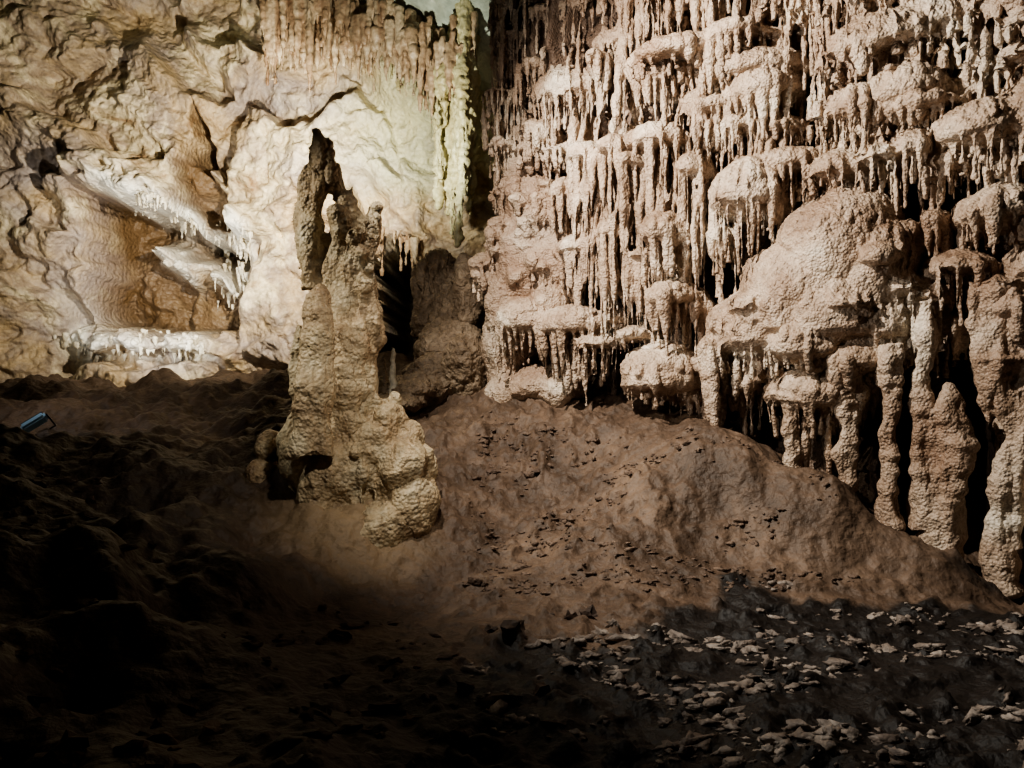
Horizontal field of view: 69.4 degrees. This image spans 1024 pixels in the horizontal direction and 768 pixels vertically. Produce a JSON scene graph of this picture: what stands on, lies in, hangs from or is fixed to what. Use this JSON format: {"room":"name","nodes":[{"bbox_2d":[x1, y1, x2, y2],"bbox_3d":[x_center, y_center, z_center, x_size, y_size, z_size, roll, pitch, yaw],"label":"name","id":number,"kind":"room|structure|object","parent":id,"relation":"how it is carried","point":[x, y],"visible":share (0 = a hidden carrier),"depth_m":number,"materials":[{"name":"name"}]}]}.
{"room":"cave","nodes":[
{"label":"cave","id":0,"kind":"room"},
{"bbox_2d":[0,0,495,386],"bbox_3d":[-5.154,-3.294,13.062,12.692,8.588,5.684,0,0,0],"label":"wall","id":1,"kind":"structure","parent":0,"point":[103,103],"depth_m":11.83,"materials":[{"name":"stone"}]},
{"bbox_2d":[53,191,252,362],"bbox_3d":[-5.893,-1.672,12.036,2.817,2.870,2.912,0,0,-32],"label":"fringe","id":2,"kind":"object","parent":1,"relation":"attached to","point":[246,245],"visible":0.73,"depth_m":12.11,"materials":[{"name":"beige stone"}]},
{"bbox_2d":[360,0,493,91],"bbox_3d":[-2.275,-5.603,6.475,19.450,2.519,13.950,0,0,0],"label":"ceiling","id":3,"kind":"structure","parent":0,"point":[440,10],"depth_m":9.88,"materials":[{"name":"stone"}]},
{"bbox_2d":[256,0,477,276],"bbox_3d":[-1.992,-3.979,10.589,3.510,4.736,1.542,0,0,13],"label":"stalactites","id":4,"kind":"object","parent":3,"relation":"hanging from","point":[349,30],"visible":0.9,"depth_m":10.10,"materials":[{"name":"limestone"},{"name":"calcite"}]},
{"bbox_2d":[388,63,416,92],"bbox_3d":[-1.132,-5.029,10.762,1.428,2.005,0.796,0,0,0],"label":"cluster","id":5,"kind":"object","parent":3,"relation":"hanging from","point":[390,71],"visible":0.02,"depth_m":10.57,"materials":[{"name":"beige stone"}]},
{"bbox_2d":[426,0,480,247],"bbox_3d":[-0.829,-3.827,9.856,0.907,4.118,0.636,0,0,25],"label":"pillar","id":6,"kind":"structure","parent":3,"relation":"attached to","point":[454,121],"depth_m":9.65,"materials":[{"name":"beige stone"}]},
{"bbox_2d":[0,351,1023,767],"bbox_3d":[-1.260,0.598,6.940,17.480,2.428,13.080,0,0,0],"label":"floor","id":7,"kind":"structure","parent":0,"point":[182,449],"depth_m":4.94,"materials":[{"name":"soil"}]},
{"bbox_2d":[20,412,56,431],"bbox_3d":[-4.861,0.438,7.592,0.322,0.305,0.131,0,0,-29],"label":"floodlight","id":8,"kind":"object","parent":7,"relation":"on","point":[40,418],"visible":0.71,"depth_m":7.55,"materials":[{"name":"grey metal"}]},
{"bbox_2d":[0,455,635,767],"bbox_3d":[-2.116,1.098,4.422,5.916,1.072,4.301,0,0,0],"label":"rubble","id":9,"kind":"object","parent":7,"relation":"on","point":[63,752],"visible":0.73,"depth_m":3.43,"materials":[{"name":"stone"}]},
{"bbox_2d":[243,128,440,548],"bbox_3d":[-1.493,-0.149,6.230,1.894,4.113,1.181,0,0,10],"label":"stalagmite","id":10,"kind":"structure","parent":7,"relation":"on","point":[340,443],"depth_m":6.14},
{"bbox_2d":[462,410,860,596],"bbox_3d":[1.079,0.910,6.706,3.080,1.247,2.892,0,0,0],"label":"stones","id":11,"kind":"object","parent":7,"relation":"on","point":[474,581],"visible":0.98,"depth_m":5.99},
{"bbox_2d":[459,579,1023,767],"bbox_3d":[1.702,1.593,4.148,2.872,0.315,5.414,0,0,41],"label":"rocks","id":12,"kind":"object","parent":7,"relation":"on","point":[777,745],"visible":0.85,"depth_m":3.64,"materials":[{"name":"stone"}]},
{"bbox_2d":[781,398,860,491],"bbox_3d":[3.377,0.451,6.105,2.206,2.224,0.391,0,0,36],"label":"column","id":13,"kind":"structure","parent":7,"relation":"on","point":[845,454],"depth_m":6.31,"materials":[{"name":"beige stone"}]},
{"bbox_2d":[874,342,905,531],"bbox_3d":[3.136,0.432,6.120,0.234,1.550,0.273,0,0,0],"label":"column","id":14,"kind":"structure","parent":7,"relation":"on","point":[890,378],"depth_m":6.07,"materials":[{"name":"beige stone"}]},
{"bbox_2d":[906,300,980,557],"bbox_3d":[3.469,0.393,5.985,0.365,2.159,0.532,0,0,-42],"label":"stalagmite","id":15,"kind":"structure","parent":7,"relation":"on","point":[944,447],"depth_m":5.94},
{"bbox_2d":[964,274,1023,599],"bbox_3d":[3.809,0.392,5.760,0.333,2.500,0.406,0,0,-23],"label":"column","id":16,"kind":"structure","parent":7,"relation":"on","point":[1000,396],"depth_m":5.70,"materials":[{"name":"beige stone"}]},
{"bbox_2d":[988,417,1005,453],"label":"drapery","id":17,"kind":"object","parent":16,"relation":"attached to","point":[996,427],"depth_m":6.04,"materials":[{"name":"beige stone"}]},
{"bbox_2d":[488,0,1023,577],"bbox_3d":[2.796,-1.593,9.514,6.168,7.587,9.256,0,0,0],"label":"wall","id":18,"kind":"structure","parent":0,"point":[868,465],"depth_m":7.37,"materials":[{"name":"brown stone"}]},
{"bbox_2d":[378,248,486,414],"bbox_3d":[-1.015,-0.750,9.506,1.522,2.270,2.550,0,0,0],"label":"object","id":19,"kind":"object","parent":18,"relation":"attached to","point":[446,318],"visible":0.89,"depth_m":9.31,"materials":[{"name":"brown stone"}]},
{"bbox_2d":[381,356,386,393],"bbox_3d":[-1.520,-0.104,8.802,0.069,0.449,0.074,0,0,0],"label":"stalagmite","id":20,"kind":"object","parent":19,"relation":"on","point":[384,383],"visible":0.96,"depth_m":8.78},
{"bbox_2d":[389,348,397,393],"bbox_3d":[-1.400,-0.156,8.704,0.107,0.555,0.111,0,0,0],"label":"stalagmite","id":21,"kind":"object","parent":19,"relation":"on","point":[392,379],"visible":0.88,"depth_m":8.67},
{"bbox_2d":[468,118,587,406],"bbox_3d":[0.200,-1.299,8.609,1.435,3.536,1.299,0,0,0],"label":"formation","id":22,"kind":"object","parent":18,"relation":"attached to","point":[518,258],"depth_m":8.32,"materials":[{"name":"beige stone"}]},
{"bbox_2d":[484,296,630,406],"bbox_3d":[0.499,-0.411,8.399,1.668,1.304,1.462,0,0,0],"label":"cluster","id":23,"kind":"object","parent":18,"relation":"attached to","point":[558,326],"depth_m":7.95,"materials":[{"name":"beige stone"}]},
{"bbox_2d":[598,304,636,338],"label":"drapery","id":24,"kind":"object","parent":18,"relation":"attached to","point":[619,319],"depth_m":7.84,"materials":[{"name":"beige stone"}]},
{"bbox_2d":[548,120,718,381],"bbox_3d":[1.270,-1.272,7.928,1.845,2.876,1.099,0,0,34],"label":"curtain","id":25,"kind":"object","parent":18,"relation":"attached to","point":[632,171],"visible":0.87,"depth_m":7.54,"materials":[{"name":"beige stone"}]},
{"bbox_2d":[620,339,700,412],"bbox_3d":[1.573,-0.040,7.681,0.873,0.856,1.405,0,0,24],"label":"canopy","id":26,"kind":"object","parent":18,"relation":"attached to","point":[646,372],"visible":0.7,"depth_m":7.20,"materials":[{"name":"beige stone"}]},
{"bbox_2d":[615,210,710,356],"bbox_3d":[1.624,-0.961,7.670,0.937,1.588,1.296,0,0,37],"label":"canopy","id":27,"kind":"object","parent":18,"relation":"attached to","point":[662,299],"visible":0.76,"depth_m":7.21,"materials":[{"name":"beige stone"}]},
{"bbox_2d":[676,355,702,416],"label":"drapery","id":28,"kind":"object","parent":18,"relation":"attached to","point":[694,397],"depth_m":7.28,"materials":[{"name":"beige stone"}]},
{"bbox_2d":[679,225,733,332],"label":"drapery","id":29,"kind":"object","parent":18,"relation":"attached to","point":[698,307],"depth_m":7.25,"materials":[{"name":"beige stone"}]},
{"bbox_2d":[711,112,756,159],"label":"drapery","id":30,"kind":"object","parent":18,"relation":"attached to","point":[732,121],"depth_m":7.05,"materials":[{"name":"beige stone"}]},
{"bbox_2d":[530,59,957,155],"bbox_3d":[2.087,-2.766,7.436,4.111,1.587,0.998,0,0,34],"label":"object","id":31,"kind":"object","parent":18,"relation":"attached to","point":[772,89],"visible":0.66,"depth_m":6.80,"materials":[{"name":"beige stone"}]},
{"bbox_2d":[727,373,765,435],"label":"drapery","id":32,"kind":"object","parent":18,"relation":"attached to","point":[751,388],"depth_m":7.10,"materials":[{"name":"beige stone"}]},
{"bbox_2d":[480,0,1023,245],"bbox_3d":[2.245,-3.142,7.317,5.244,3.967,3.852,0,0,0],"label":"stalactites","id":33,"kind":"object","parent":18,"relation":"attached to","point":[853,41],"visible":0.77,"depth_m":6.86,"materials":[{"name":"beige stone"}]},
{"bbox_2d":[708,155,797,291],"bbox_3d":[2.377,-1.523,7.248,0.817,1.386,1.206,0,0,38],"label":"canopy","id":34,"kind":"object","parent":18,"relation":"attached to","point":[748,187],"visible":0.87,"depth_m":6.80,"materials":[{"name":"beige stone"}]},
{"bbox_2d":[763,113,808,146],"label":"drapery","id":35,"kind":"object","parent":18,"relation":"attached to","point":[780,126],"depth_m":6.84,"materials":[{"name":"beige stone"}]},
{"bbox_2d":[697,182,924,426],"bbox_3d":[2.812,-0.607,6.939,2.026,2.450,1.539,0,0,35],"label":"flowstone formation","id":36,"kind":"object","parent":18,"relation":"attached to","point":[834,281],"visible":0.84,"depth_m":6.30,"materials":[{"name":"beige stone"}]},
{"bbox_2d":[763,368,879,474],"bbox_3d":[2.909,0.317,6.842,1.266,1.008,1.037,0,0,-39],"label":"canopy","id":37,"kind":"object","parent":18,"relation":"attached to","point":[811,392],"visible":0.65,"depth_m":6.45,"materials":[{"name":"beige stone"}]},
{"bbox_2d":[760,128,935,219],"bbox_3d":[3.060,-1.676,6.775,1.552,1.137,1.012,0,0,29],"label":"canopy","id":38,"kind":"object","parent":18,"relation":"attached to","point":[818,174],"visible":0.73,"depth_m":6.42,"materials":[{"name":"beige stone"}]},
{"bbox_2d":[887,149,972,261],"label":"drapery","id":39,"kind":"object","parent":18,"relation":"attached to","point":[932,229],"depth_m":6.21,"materials":[{"name":"beige stone"}]},
{"bbox_2d":[933,312,970,377],"label":"drapery","id":40,"kind":"object","parent":18,"relation":"attached to","point":[959,337],"depth_m":6.18,"materials":[{"name":"brown stone"}]},
{"bbox_2d":[904,248,1023,376],"bbox_3d":[3.924,-0.511,6.241,1.128,1.283,1.210,0,0,41],"label":"canopy","id":41,"kind":"object","parent":18,"relation":"attached to","point":[940,274],"visible":0.51,"depth_m":6.00,"materials":[{"name":"beige stone"}]},
{"bbox_2d":[929,76,1023,187],"bbox_3d":[4.119,-1.942,6.117,1.184,1.144,1.130,0,0,37],"label":"canopy","id":42,"kind":"object","parent":18,"relation":"attached to","point":[991,122],"visible":0.78,"depth_m":5.86,"materials":[{"name":"beige stone"}]},
{"bbox_2d":[950,180,1023,276],"bbox_3d":[4.246,-1.000,6.075,1.159,1.318,1.246,0,0,17],"label":"canopy","id":43,"kind":"object","parent":18,"relation":"attached to","point":[997,210],"visible":0.85,"depth_m":5.79,"materials":[{"name":"beige stone"}]}
]}

